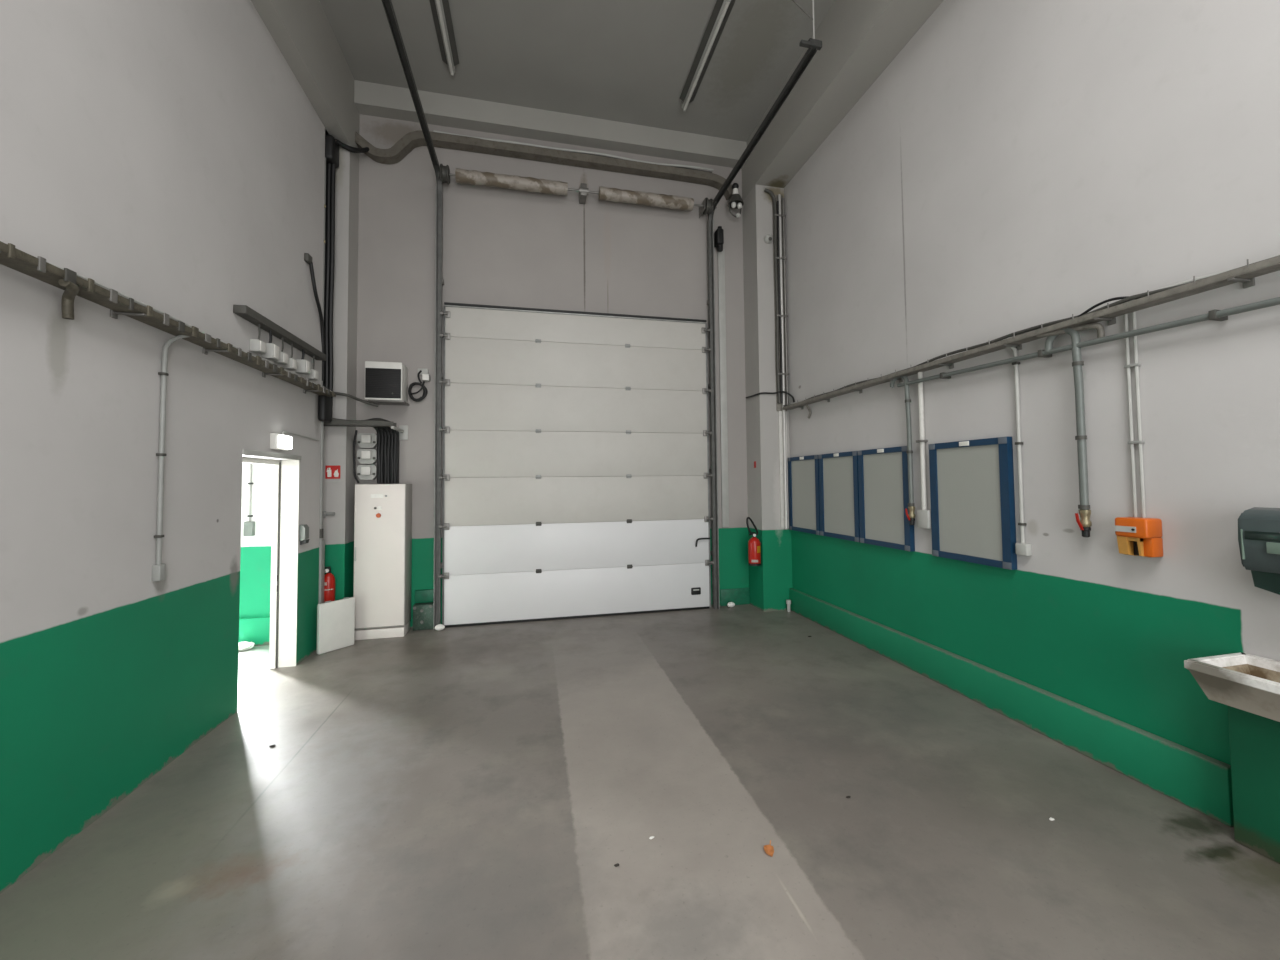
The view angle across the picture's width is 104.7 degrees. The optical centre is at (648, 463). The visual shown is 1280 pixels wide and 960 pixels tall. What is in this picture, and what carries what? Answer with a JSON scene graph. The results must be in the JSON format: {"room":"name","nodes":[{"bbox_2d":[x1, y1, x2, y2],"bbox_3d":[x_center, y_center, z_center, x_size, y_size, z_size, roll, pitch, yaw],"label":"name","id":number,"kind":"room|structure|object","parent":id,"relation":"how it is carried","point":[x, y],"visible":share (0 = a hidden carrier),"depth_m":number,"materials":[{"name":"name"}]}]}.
{"room":"industrial garage bay","nodes":[
{"label":"industrial garage bay","id":0,"kind":"room"},
{"bbox_2d":[0,0,328,893],"bbox_3d":[-2.573,-1.508,0.691,0.200,6.620,10.800,0,-2,-13],"label":"wall","id":1,"kind":"structure","parent":0,"point":[167,155],"depth_m":2.82,"materials":[{"name":"paint"}]},
{"bbox_2d":[0,241,335,396],"bbox_3d":[-2.690,-0.882,1.975,0.156,0.108,7.002,0,-2,-13],"label":"cable tray","id":2,"kind":"object","parent":1,"relation":"attached to","point":[118,303],"visible":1,"depth_m":2.72,"materials":[{"name":"metal"}]},
{"bbox_2d":[58,279,78,319],"bbox_3d":[-2.767,-0.782,2.362,0.236,0.140,0.062,-3,-3,43],"label":"pipe elbow","id":3,"kind":"object","parent":2,"relation":"attached to","point":[67,302],"visible":1,"depth_m":2.40,"materials":[{"name":"metal"}]},
{"bbox_2d":[152,335,188,581],"bbox_3d":[-2.981,-0.063,3.090,0.060,1.561,0.164,-1,-2,17],"label":"conduit","id":4,"kind":"object","parent":1,"relation":"attached to","point":[158,570],"visible":0.99,"depth_m":3.03,"materials":[{"name":"grey plastic"}]},
{"bbox_2d":[152,564,165,581],"bbox_3d":[-2.988,0.665,3.015,0.045,0.100,0.056,0,-2,-13],"label":"socket","id":5,"kind":"object","parent":4,"relation":"attached to","point":[158,570],"depth_m":2.99,"materials":[{"name":"grey plastic"}]},
{"bbox_2d":[249,324,265,353],"bbox_3d":[-3.223,-1.035,4.076,0.078,0.242,0.100,0,-2,-13],"label":"junction box","id":6,"kind":"object","parent":1,"relation":"attached to","point":[257,346],"visible":1,"depth_m":4.04,"materials":[{"name":"grey plastic"}]},
{"bbox_2d":[242,457,280,668],"bbox_3d":[-3.505,0.950,4.321,0.062,2.000,0.980,0,-2,-13],"label":"door frame","id":7,"kind":"structure","parent":1,"relation":"in","point":[276,482],"depth_m":4.77,"materials":[{"name":"white plastic"}]},
{"bbox_2d":[261,330,278,360],"bbox_3d":[-3.254,-1.022,4.253,0.098,0.255,0.100,0,-2,-13],"label":"junction box","id":8,"kind":"object","parent":1,"relation":"attached to","point":[272,350],"visible":0.95,"depth_m":4.22,"materials":[{"name":"grey plastic"}]},
{"bbox_2d":[242,449,301,459],"bbox_3d":[-3.332,-0.072,4.408,0.012,0.045,1.010,0,-2,-13],"label":"trim","id":9,"kind":"structure","parent":1,"relation":"attached to","point":[244,451],"depth_m":4.30,"materials":[{"name":"grey metal"}]},
{"bbox_2d":[233,305,325,360],"bbox_3d":[-3.328,-1.163,4.550,0.090,0.065,1.520,0,-2,-13],"label":"cable tray","id":10,"kind":"object","parent":1,"relation":"attached to","point":[243,311],"depth_m":4.30,"materials":[{"name":"grey metal"}]},
{"bbox_2d":[274,337,287,364],"bbox_3d":[-3.312,-1.020,4.456,0.078,0.242,0.100,0,-2,-13],"label":"junction box","id":11,"kind":"object","parent":1,"relation":"attached to","point":[283,357],"visible":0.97,"depth_m":4.43,"materials":[{"name":"grey plastic"}]},
{"bbox_2d":[278,460,299,667],"bbox_3d":[-3.511,0.969,4.820,0.155,2.000,0.006,0,-2,-13],"label":"trim","id":12,"kind":"structure","parent":1,"relation":"attached to","point":[289,507],"depth_m":4.82,"materials":[{"name":"white plastic"}]},
{"bbox_2d":[284,343,297,370],"bbox_3d":[-3.353,-1.006,4.631,0.078,0.253,0.100,0,-2,-13],"label":"junction box","id":13,"kind":"object","parent":1,"relation":"attached to","point":[292,363],"visible":0.97,"depth_m":4.60,"materials":[{"name":"grey plastic"}]},
{"bbox_2d":[270,431,319,450],"bbox_3d":[-3.392,-0.201,4.821,0.085,0.184,0.990,0,-2,-13],"label":"exit light","id":14,"kind":"object","parent":1,"relation":"attached to","point":[283,442],"visible":1,"depth_m":4.40,"materials":[{"name":"white plastic"}]},
{"bbox_2d":[279,435,291,448],"bbox_3d":[-3.284,-0.193,4.470,0.035,0.120,0.190,0,-2,-13],"label":"diffuser","id":15,"kind":"object","parent":14,"relation":"attached to","point":[285,441],"depth_m":4.43,"materials":[{"name":"white plastic"}]},
{"bbox_2d":[295,349,310,374],"bbox_3d":[-3.395,-1.005,4.857,0.098,0.244,0.100,0,-2,-13],"label":"junction box","id":16,"kind":"object","parent":1,"relation":"attached to","point":[303,366],"visible":0.98,"depth_m":4.82,"materials":[{"name":"grey plastic"}]},
{"bbox_2d":[299,524,308,544],"bbox_3d":[-3.427,0.709,4.925,0.060,0.195,0.090,0,-2,-13],"label":"wall socket","id":17,"kind":"object","parent":1,"relation":"attached to","point":[303,529],"visible":1,"depth_m":4.89,"materials":[{"name":"grey plastic"}]},
{"bbox_2d":[306,356,317,380],"bbox_3d":[-3.460,-0.988,5.088,0.078,0.253,0.100,0,-2,-13],"label":"junction box","id":18,"kind":"object","parent":1,"relation":"attached to","point":[313,375],"visible":0.96,"depth_m":5.05,"materials":[{"name":"grey plastic"}]},
{"bbox_2d":[304,253,324,380],"bbox_3d":[-3.507,-1.518,5.226,0.073,1.201,0.528,0,-2,-16],"label":"cable","id":19,"kind":"object","parent":1,"relation":"attached to","point":[307,257],"visible":0.93,"depth_m":5.19,"materials":[{"name":"black rubber"}]},
{"bbox_2d":[318,421,324,603],"bbox_3d":[-3.597,0.760,5.376,0.115,2.460,0.100,0,-2,-13],"label":"corner trunking","id":20,"kind":"object","parent":1,"relation":"attached to","point":[321,542],"visible":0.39,"depth_m":5.36,"materials":[{"name":"grey plastic"}]},
{"bbox_2d":[318,134,369,425],"bbox_3d":[-3.568,-2.130,5.673,0.305,3.418,0.624,-1,-2,14],"label":"cable bundle","id":21,"kind":"object","parent":1,"relation":"attached to","point":[325,403],"visible":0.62,"depth_m":5.56,"materials":[{"name":"black plastic"}]},
{"bbox_2d":[334,392,378,406],"bbox_3d":[-3.432,-0.754,5.685,0.583,0.165,0.108,2,-3,-45],"label":"cable","id":22,"kind":"object","parent":21,"relation":"attached to","point":[337,393],"visible":0.63,"depth_m":5.72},
{"bbox_2d":[239,463,272,617],"bbox_3d":[-5.682,0.560,5.307,3.755,2.900,0.200,0,-2,-13],"label":"wall","id":23,"kind":"structure","parent":0,"point":[255,557],"depth_m":5.50,"materials":[{"name":"paint"}]},
{"bbox_2d":[243,463,254,535],"bbox_3d":[-4.423,0.102,5.487,0.090,1.400,0.060,0,-2,-13],"label":"conduit","id":24,"kind":"object","parent":23,"relation":"attached to","point":[249,526],"visible":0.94,"depth_m":5.47,"materials":[{"name":"grey plastic"}]},
{"bbox_2d":[243,521,254,535],"bbox_3d":[-4.416,0.722,5.464,0.090,0.160,0.060,0,-2,-13],"label":"socket","id":25,"kind":"object","parent":24,"relation":"attached to","point":[249,526],"depth_m":5.44,"materials":[{"name":"white plastic"}]},
{"bbox_2d":[239,616,269,645],"bbox_3d":[-4.208,1.851,5.472,0.815,0.300,0.050,0,-2,-13],"label":"baseboard","id":26,"kind":"structure","parent":23,"relation":"attached to","point":[256,630],"depth_m":5.42,"materials":[{"name":"paint"}]},
{"bbox_2d":[322,145,358,600],"bbox_3d":[-3.658,-0.860,5.797,0.315,5.730,0.320,0,-2,-13],"label":"column","id":27,"kind":"structure","parent":0,"point":[338,497],"depth_m":5.71,"materials":[{"name":"paint"}]},
{"bbox_2d":[323,511,334,516],"bbox_3d":[-3.614,0.567,5.566,0.143,0.060,0.039,0,-2,-6],"label":"pipe stub","id":28,"kind":"object","parent":27,"relation":"attached to","point":[325,513],"visible":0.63,"depth_m":5.55,"materials":[{"name":"grey plastic"}]},
{"bbox_2d":[324,567,334,601],"bbox_3d":[-3.562,1.371,5.451,0.137,0.452,0.211,-2,-2,29],"label":"fire extinguisher","id":29,"kind":"object","parent":27,"relation":"attached to","point":[329,584],"visible":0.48,"depth_m":5.43,"materials":[{"name":"red metal"}]},
{"bbox_2d":[325,465,339,481],"bbox_3d":[-3.583,0.118,5.604,0.150,0.190,0.014,0,-2,-13],"label":"fire sign","id":30,"kind":"object","parent":27,"relation":"attached to","point":[331,472],"visible":1,"depth_m":5.61,"materials":[{"name":"red plastic"}]},
{"bbox_2d":[355,114,748,627],"bbox_3d":[-1.064,-1.299,6.689,5.875,6.620,0.200,0,-2,-13],"label":"wall","id":31,"kind":"structure","parent":0,"point":[502,247],"depth_m":6.51,"materials":[{"name":"paint"}]},
{"bbox_2d":[324,418,407,439],"bbox_3d":[-3.320,-0.453,5.772,0.830,0.308,0.490,0,-2,-13],"label":"cable tray","id":32,"kind":"object","parent":31,"relation":"attached to","point":[373,422],"visible":0.76,"depth_m":5.60,"materials":[{"name":"grey plastic"}]},
{"bbox_2d":[353,430,358,482],"bbox_3d":[-3.450,-0.081,5.832,0.077,0.632,0.026,0,-2,-3],"label":"cable","id":33,"kind":"object","parent":32,"relation":"hanging from","point":[355,435],"visible":1,"depth_m":5.82,"materials":[{"name":"black plastic"}]},
{"bbox_2d":[374,427,399,483],"bbox_3d":[-3.166,-0.129,5.865,0.248,0.734,0.431,-1,-2,6],"label":"cables","id":34,"kind":"object","parent":32,"relation":"hanging from","point":[388,441],"visible":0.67,"depth_m":5.92,"materials":[{"name":"black rubber"}]},
{"bbox_2d":[357,465,376,479],"bbox_3d":[-3.368,0.107,5.916,0.210,0.176,0.145,0,-2,-13],"label":"box","id":35,"kind":"object","parent":31,"relation":"attached to","point":[364,472],"visible":0.99,"depth_m":5.88,"materials":[{"name":"grey plastic"}]},
{"bbox_2d":[357,449,376,463],"bbox_3d":[-3.370,-0.082,5.923,0.210,0.176,0.145,0,-2,-13],"label":"box","id":36,"kind":"object","parent":31,"relation":"attached to","point":[364,456],"visible":0.98,"depth_m":5.89,"materials":[{"name":"grey plastic"}]},
{"bbox_2d":[357,433,376,448],"bbox_3d":[-3.372,-0.272,5.930,0.210,0.176,0.145,0,-2,-13],"label":"box","id":37,"kind":"object","parent":31,"relation":"attached to","point":[364,440],"visible":0.97,"depth_m":5.89,"materials":[{"name":"grey plastic"}]},
{"bbox_2d":[365,361,409,404],"bbox_3d":[-3.132,-0.957,5.929,0.420,0.467,0.310,0,-2,-13],"label":"heater","id":38,"kind":"object","parent":31,"relation":"attached to","point":[386,383],"visible":0.99,"depth_m":5.80,"materials":[{"name":"white plastic"}]},
{"bbox_2d":[365,368,400,398],"bbox_3d":[-3.111,-0.941,5.791,0.382,0.350,0.015,0,-2,-13],"label":"grille","id":39,"kind":"object","parent":38,"relation":"attached to","point":[380,383],"depth_m":5.79,"materials":[{"name":"black metal"}]},
{"bbox_2d":[382,0,444,629],"bbox_3d":[-2.139,-0.881,4.262,0.117,5.625,4.000,0,-2,-13],"label":"door track","id":40,"kind":"object","parent":31,"relation":"attached to","point":[387,4],"visible":0.91,"depth_m":6.04,"materials":[{"name":"metal"}]},
{"bbox_2d":[408,370,427,401],"bbox_3d":[-2.854,-0.960,6.107,0.223,0.395,0.090,0,-2,-13],"label":"coiled cable","id":41,"kind":"object","parent":31,"relation":"hanging from","point":[425,391],"visible":1,"depth_m":6.09,"materials":[{"name":"black rubber"}]},
{"bbox_2d":[418,368,427,374],"bbox_3d":[-2.810,-1.141,6.156,0.120,0.080,0.030,0,-2,-13],"label":"wall plate","id":42,"kind":"object","parent":31,"relation":"attached to","point":[424,371],"visible":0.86,"depth_m":6.14,"materials":[{"name":"grey plastic"}]},
{"bbox_2d":[415,589,433,601],"bbox_3d":[-2.736,1.614,6.045,0.215,0.135,0.065,0,-2,-13],"label":"board","id":43,"kind":"object","parent":31,"relation":"attached to","point":[426,594],"visible":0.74,"depth_m":6.01,"materials":[{"name":"green paint"}]},
{"bbox_2d":[422,374,429,381],"bbox_3d":[-2.761,-1.064,6.134,0.085,0.085,0.088,0,-2,-13],"label":"junction box","id":44,"kind":"object","parent":31,"relation":"attached to","point":[425,377],"visible":0.99,"depth_m":6.10,"materials":[{"name":"grey plastic"}]},
{"bbox_2d":[355,130,732,199],"bbox_3d":[-1.186,-3.956,6.574,4.974,0.440,0.156,0,-2,-13],"label":"pipe","id":45,"kind":"object","parent":31,"relation":"attached to","point":[408,142],"visible":0.95,"depth_m":6.50,"materials":[{"name":"grey plastic"}]},
{"bbox_2d":[438,302,713,627],"bbox_3d":[-0.854,-0.003,6.504,3.535,4.012,0.156,0,-2,-13],"label":"door","id":46,"kind":"structure","parent":31,"relation":"in","point":[539,403],"depth_m":6.45,"materials":[{"name":"metal"}]},
{"bbox_2d":[438,164,716,217],"bbox_3d":[-0.849,-3.598,6.575,3.680,0.220,0.300,0,-2,-13],"label":"shaft","id":47,"kind":"object","parent":31,"relation":"attached to","point":[463,176],"visible":0.98,"depth_m":6.43,"materials":[{"name":"metal"}]},
{"bbox_2d":[714,226,723,251],"bbox_3d":[1.003,-3.200,7.038,0.105,0.340,0.150,0,-2,-13],"label":"motor","id":48,"kind":"object","parent":31,"relation":"attached to","point":[719,233],"visible":1,"depth_m":6.99,"materials":[{"name":"black plastic"}]},
{"bbox_2d":[717,249,728,526],"bbox_3d":[1.065,-1.098,7.062,0.100,4.000,0.030,0,-2,-13],"label":"wall trunking","id":49,"kind":"structure","parent":31,"relation":"attached to","point":[721,255],"depth_m":7.04,"materials":[{"name":"grey plastic"}]},
{"bbox_2d":[720,588,749,605],"bbox_3d":[1.222,1.885,6.984,0.440,0.230,0.020,0,-2,-13],"label":"baseboard","id":50,"kind":"structure","parent":31,"relation":"attached to","point":[739,596],"depth_m":6.97,"materials":[{"name":"green paint"}]},
{"bbox_2d":[727,183,743,217],"bbox_3d":[1.240,-3.720,7.039,0.229,0.505,0.320,-1,-2,12],"label":"lamp","id":51,"kind":"object","parent":31,"relation":"attached to","point":[735,201],"visible":1,"depth_m":6.96,"materials":[{"name":"black plastic"}]},
{"bbox_2d":[727,194,743,208],"bbox_3d":[1.230,-3.729,6.995,0.230,0.130,0.230,0,-2,-13],"label":"hood","id":52,"kind":"object","parent":51,"relation":"attached to","point":[736,199],"depth_m":6.94,"materials":[{"name":"grey metal"}]},
{"bbox_2d":[705,0,821,608],"bbox_3d":[1.020,-1.362,5.628,0.470,6.622,2.820,0,-2,-13],"label":"door track","id":53,"kind":"object","parent":31,"relation":"attached to","point":[813,45],"visible":0.98,"depth_m":6.86,"materials":[{"name":"metal"}]},
{"bbox_2d":[319,0,834,141],"bbox_3d":[0.228,-4.892,1.585,6.075,0.150,11.000,0,-2,-13],"label":"ceiling","id":54,"kind":"structure","parent":0,"point":[626,61],"depth_m":5.60,"materials":[{"name":"paint"}]},
{"bbox_2d":[251,0,359,160],"bbox_3d":[-2.426,-4.371,0.840,0.165,0.890,10.800,0,-2,-13],"label":"beam","id":55,"kind":"structure","parent":54,"relation":"attached to","point":[301,30],"depth_m":4.96,"materials":[{"name":"paint"}]},
{"bbox_2d":[429,0,458,75],"bbox_3d":[-2.137,-4.610,5.095,0.184,0.100,1.430,0,-2,-13],"label":"fluorescent light","id":56,"kind":"object","parent":54,"relation":"attached to","point":[441,13],"visible":1,"depth_m":5.28,"materials":[{"name":"grey plastic"}]},
{"bbox_2d":[354,80,746,168],"bbox_3d":[-1.085,-4.474,6.611,5.080,0.280,0.190,0,-2,-13],"label":"beam","id":57,"kind":"structure","parent":54,"relation":"attached to","point":[371,99],"depth_m":6.47,"materials":[{"name":"paint"}]},
{"bbox_2d":[680,0,735,111],"bbox_3d":[0.631,-4.619,5.641,0.184,0.100,1.530,0,-2,-13],"label":"fluorescent light","id":58,"kind":"object","parent":54,"relation":"attached to","point":[718,19],"visible":1,"depth_m":5.51,"materials":[{"name":"grey plastic"}]},
{"bbox_2d":[742,0,943,200],"bbox_3d":[2.809,-4.436,2.069,0.430,0.780,10.800,0,-2,-13],"label":"beam","id":59,"kind":"structure","parent":54,"relation":"attached to","point":[860,39],"depth_m":5.22,"materials":[{"name":"paint"}]},
{"bbox_2d":[0,604,1279,959],"bbox_3d":[-1.505,1.858,0.807,9.830,0.120,11.200,0,-2,-13],"label":"floor","id":60,"kind":"structure","parent":0,"point":[477,792],"depth_m":2.51,"materials":[{"name":"concrete"}]},
{"bbox_2d":[239,641,254,650],"bbox_3d":[-4.379,1.954,5.290,0.268,0.083,0.168,0,-2,-13],"label":"rag","id":61,"kind":"object","parent":60,"relation":"on","point":[244,645],"visible":0.53,"depth_m":5.27,"materials":[{"name":"white fabric"}]},
{"bbox_2d":[316,597,354,654],"bbox_3d":[-3.340,1.721,5.284,0.055,0.528,0.370,-2,-2,30],"label":"slab","id":62,"kind":"object","parent":60,"relation":"on","point":[335,619],"visible":1,"depth_m":5.25,"materials":[{"name":"plastic"}]},
{"bbox_2d":[354,484,411,639],"bbox_3d":[-3.108,1.121,5.790,0.535,1.760,0.351,0,-2,-13],"label":"tall cabinet","id":63,"kind":"object","parent":60,"relation":"on","point":[383,512],"visible":0.89,"depth_m":5.65,"materials":[{"name":"white metal"}]},
{"bbox_2d":[413,602,433,630],"bbox_3d":[-2.724,1.855,5.996,0.235,0.300,0.148,0,-2,-13],"label":"guard","id":64,"kind":"object","parent":60,"relation":"on","point":[422,612],"visible":0.89,"depth_m":5.94,"materials":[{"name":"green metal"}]},
{"bbox_2d":[435,624,444,630],"bbox_3d":[-2.502,1.964,5.919,0.115,0.072,0.080,0,-2,-13],"label":"block","id":65,"kind":"object","parent":60,"relation":"on","point":[438,627],"visible":1,"depth_m":5.89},
{"bbox_2d":[727,602,734,606],"bbox_3d":[1.144,1.960,6.860,0.115,0.072,0.080,0,-2,-13],"label":"block","id":66,"kind":"object","parent":60,"relation":"on","point":[730,604],"visible":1,"depth_m":6.83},
{"bbox_2d":[764,840,773,856],"bbox_3d":[0.568,1.824,2.344,0.046,0.018,0.092,-1,-2,4],"label":"dry leaf","id":67,"kind":"object","parent":60,"relation":"on","point":[769,849],"visible":1,"depth_m":2.33,"materials":[{"name":"orange plant"}]},
{"bbox_2d":[786,600,790,611],"bbox_3d":[1.875,1.904,6.612,0.064,0.150,0.064,0,-2,-13],"label":"pipe stub","id":68,"kind":"object","parent":60,"relation":"on","point":[788,602],"visible":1,"depth_m":6.59,"materials":[{"name":"grey plastic"}]},
{"bbox_2d":[1228,706,1279,863],"bbox_3d":[2.980,1.443,1.969,0.165,0.700,0.885,0,-2,-13],"label":"wall","id":69,"kind":"structure","parent":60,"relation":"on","point":[1254,740],"depth_m":2.29,"materials":[{"name":"paint"}]},
{"bbox_2d":[742,184,791,611],"bbox_3d":[1.665,-0.927,6.979,0.430,5.840,0.450,0,-2,-13],"label":"column","id":70,"kind":"structure","parent":0,"point":[770,582],"depth_m":6.78,"materials":[{"name":"paint"}]},
{"bbox_2d":[746,517,760,565],"bbox_3d":[1.416,1.042,6.645,0.167,0.653,0.209,-2,-2,24],"label":"fire extinguisher","id":71,"kind":"object","parent":70,"relation":"attached to","point":[754,545],"visible":1,"depth_m":6.60,"materials":[{"name":"red metal"}]},
{"bbox_2d":[764,234,772,243],"bbox_3d":[1.654,-3.096,6.791,0.120,0.120,0.081,0,-2,-13],"label":"fire alarm","id":72,"kind":"object","parent":70,"relation":"attached to","point":[768,238],"visible":1,"depth_m":6.78,"materials":[{"name":"grey plastic"}]},
{"bbox_2d":[746,391,794,402],"bbox_3d":[1.607,-0.884,6.770,0.743,0.189,0.261,-2,-3,40],"label":"cable","id":73,"kind":"object","parent":70,"relation":"attached to","point":[789,394],"visible":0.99,"depth_m":6.70,"materials":[{"name":"black rubber"}]},
{"bbox_2d":[764,188,788,528],"bbox_3d":[1.762,-1.457,6.751,0.295,4.680,0.080,0,-2,-13],"label":"conduit","id":74,"kind":"object","parent":70,"relation":"attached to","point":[778,209],"visible":1,"depth_m":6.76,"materials":[{"name":"metal"}]},
{"bbox_2d":[772,195,786,410],"bbox_3d":[1.810,-2.225,6.824,0.155,3.020,0.020,0,-2,-13],"label":"tray","id":75,"kind":"object","parent":70,"relation":"attached to","point":[779,406],"depth_m":6.80,"materials":[{"name":"metal"}]},
{"bbox_2d":[784,0,1279,764],"bbox_3d":[3.124,-1.515,2.128,0.200,6.620,11.000,0,-2,-13],"label":"wall","id":76,"kind":"structure","parent":0,"point":[1017,165],"depth_m":3.23,"materials":[{"name":"paint"}]},
{"bbox_2d":[787,455,819,534],"bbox_3d":[2.003,0.395,6.363,0.058,0.975,0.730,0,-2,-13],"label":"frame","id":77,"kind":"object","parent":76,"relation":"attached to","point":[803,471],"visible":0.99,"depth_m":6.34,"materials":[{"name":"blue paint"}]},
{"bbox_2d":[818,451,859,541],"bbox_3d":[2.173,0.366,5.639,0.058,0.975,0.730,0,-2,-13],"label":"frame","id":78,"kind":"object","parent":76,"relation":"attached to","point":[838,472],"visible":1,"depth_m":5.62,"materials":[{"name":"blue paint"}]},
{"bbox_2d":[857,446,914,551],"bbox_3d":[2.341,0.337,4.919,0.058,0.975,0.720,0,-2,-13],"label":"bulletin board","id":79,"kind":"object","parent":76,"relation":"attached to","point":[882,472],"visible":0.98,"depth_m":4.89,"materials":[{"name":"blue paint"}]},
{"bbox_2d":[916,372,930,528],"bbox_3d":[2.453,-0.128,4.413,0.070,1.405,0.130,0,-2,-13],"label":"pipe cover","id":80,"kind":"object","parent":76,"relation":"attached to","point":[924,515],"visible":0.88,"depth_m":4.41,"materials":[{"name":"grey plastic"}]},
{"bbox_2d":[928,437,1016,569],"bbox_3d":[2.565,0.301,3.963,0.058,0.970,0.735,0,-2,-13],"label":"bulletin board","id":81,"kind":"object","parent":76,"relation":"attached to","point":[972,494],"visible":1,"depth_m":3.90,"materials":[{"name":"blue paint"}]},
{"bbox_2d":[789,588,1233,826],"bbox_3d":[2.424,1.751,4.583,0.055,0.292,4.350,0,-2,-13],"label":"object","id":82,"kind":"structure","parent":76,"relation":"attached to","point":[1201,782],"depth_m":3.26,"materials":[{"name":"paint"}]},
{"bbox_2d":[1006,347,1031,555],"bbox_3d":[2.643,-0.115,3.584,0.071,1.542,0.171,1,-3,-34],"label":"conduit","id":83,"kind":"object","parent":76,"relation":"attached to","point":[1022,548],"visible":0.86,"depth_m":3.54,"materials":[{"name":"grey plastic"}]},
{"bbox_2d":[1015,543,1031,555],"bbox_3d":[2.673,0.612,3.523,0.050,0.085,0.085,0,-2,-13],"label":"socket","id":84,"kind":"object","parent":83,"relation":"attached to","point":[1024,549],"depth_m":3.50,"materials":[{"name":"grey plastic"}]},
{"bbox_2d":[783,254,1279,409],"bbox_3d":[2.687,-0.885,3.276,0.131,0.107,7.082,0,-2,-13],"label":"cable tray","id":85,"kind":"object","parent":76,"relation":"attached to","point":[1246,274],"visible":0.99,"depth_m":3.01,"materials":[{"name":"metal"}]},
{"bbox_2d":[806,404,810,417],"bbox_3d":[2.021,-0.667,6.255,0.058,0.194,0.067,0,-2,-13],"label":"cable tail","id":86,"kind":"object","parent":85,"relation":"hanging from","point":[807,406],"visible":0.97,"depth_m":6.24,"materials":[{"name":"metal"}]},
{"bbox_2d":[1036,323,1104,337],"bbox_3d":[2.705,-0.826,3.181,0.048,0.133,0.358,0,-2,-25],"label":"pipe elbow","id":87,"kind":"object","parent":85,"relation":"attached to","point":[1099,327],"visible":0.91,"depth_m":3.09,"materials":[{"name":"metal"}]},
{"bbox_2d":[1077,296,1138,316],"bbox_3d":[2.715,-0.932,2.955,0.037,0.072,0.405,0,-2,-13],"label":"cable","id":88,"kind":"object","parent":85,"relation":"on","point":[1123,297],"visible":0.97,"depth_m":2.94,"materials":[{"name":"grey plastic"}]},
{"bbox_2d":[897,297,1279,386],"bbox_3d":[2.948,-0.753,2.247,0.092,0.196,4.971,0,-2,-13],"label":"pipe","id":89,"kind":"object","parent":76,"relation":"attached to","point":[1215,315],"visible":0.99,"depth_m":2.87,"materials":[{"name":"grey metal"}]},
{"bbox_2d":[890,375,915,524],"bbox_3d":[2.367,-0.140,4.625,0.085,1.415,0.240,0,-2,-13],"label":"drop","id":90,"kind":"object","parent":89,"relation":"attached to","point":[911,516],"visible":0.94,"depth_m":4.53,"materials":[{"name":"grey metal"}]},
{"bbox_2d":[1044,328,1091,536],"bbox_3d":[2.701,-0.213,3.196,0.085,1.357,0.222,0,-2,-13],"label":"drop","id":91,"kind":"object","parent":89,"relation":"attached to","point":[1084,523],"visible":0.94,"depth_m":3.11,"materials":[{"name":"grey metal"}]},
{"bbox_2d":[1124,311,1145,517],"bbox_3d":[2.833,-0.292,2.880,0.028,1.240,0.070,0,-2,-13],"label":"conduit","id":92,"kind":"object","parent":76,"relation":"attached to","point":[1128,366],"visible":0.88,"depth_m":2.87,"materials":[{"name":"grey plastic"}]},
{"bbox_2d":[1115,517,1162,557],"bbox_3d":[2.795,0.421,2.822,0.132,0.220,0.160,0,-2,-13],"label":"box","id":93,"kind":"object","parent":76,"relation":"attached to","point":[1136,536],"visible":1,"depth_m":2.78,"materials":[{"name":"plastic"}]},
{"bbox_2d":[1184,653,1279,721],"bbox_3d":[2.872,1.005,1.920,0.395,0.175,1.005,0,-2,-13],"label":"sink","id":94,"kind":"object","parent":76,"relation":"attached to","point":[1250,683],"visible":1,"depth_m":2.26,"materials":[{"name":"ceramic"}]},
{"bbox_2d":[1238,507,1279,594],"bbox_3d":[2.902,0.404,2.177,0.218,0.405,0.345,0,-2,-13],"label":"dispenser","id":95,"kind":"object","parent":76,"relation":"attached to","point":[1258,527],"visible":1,"depth_m":2.26,"materials":[{"name":"grey plastic"}]},
{"bbox_2d":[1251,570,1279,594],"bbox_3d":[2.928,0.547,2.183,0.165,0.117,0.295,0,-2,-13],"label":"tray","id":96,"kind":"object","parent":95,"relation":"on","point":[1266,580],"depth_m":2.26,"materials":[{"name":"plastic"}]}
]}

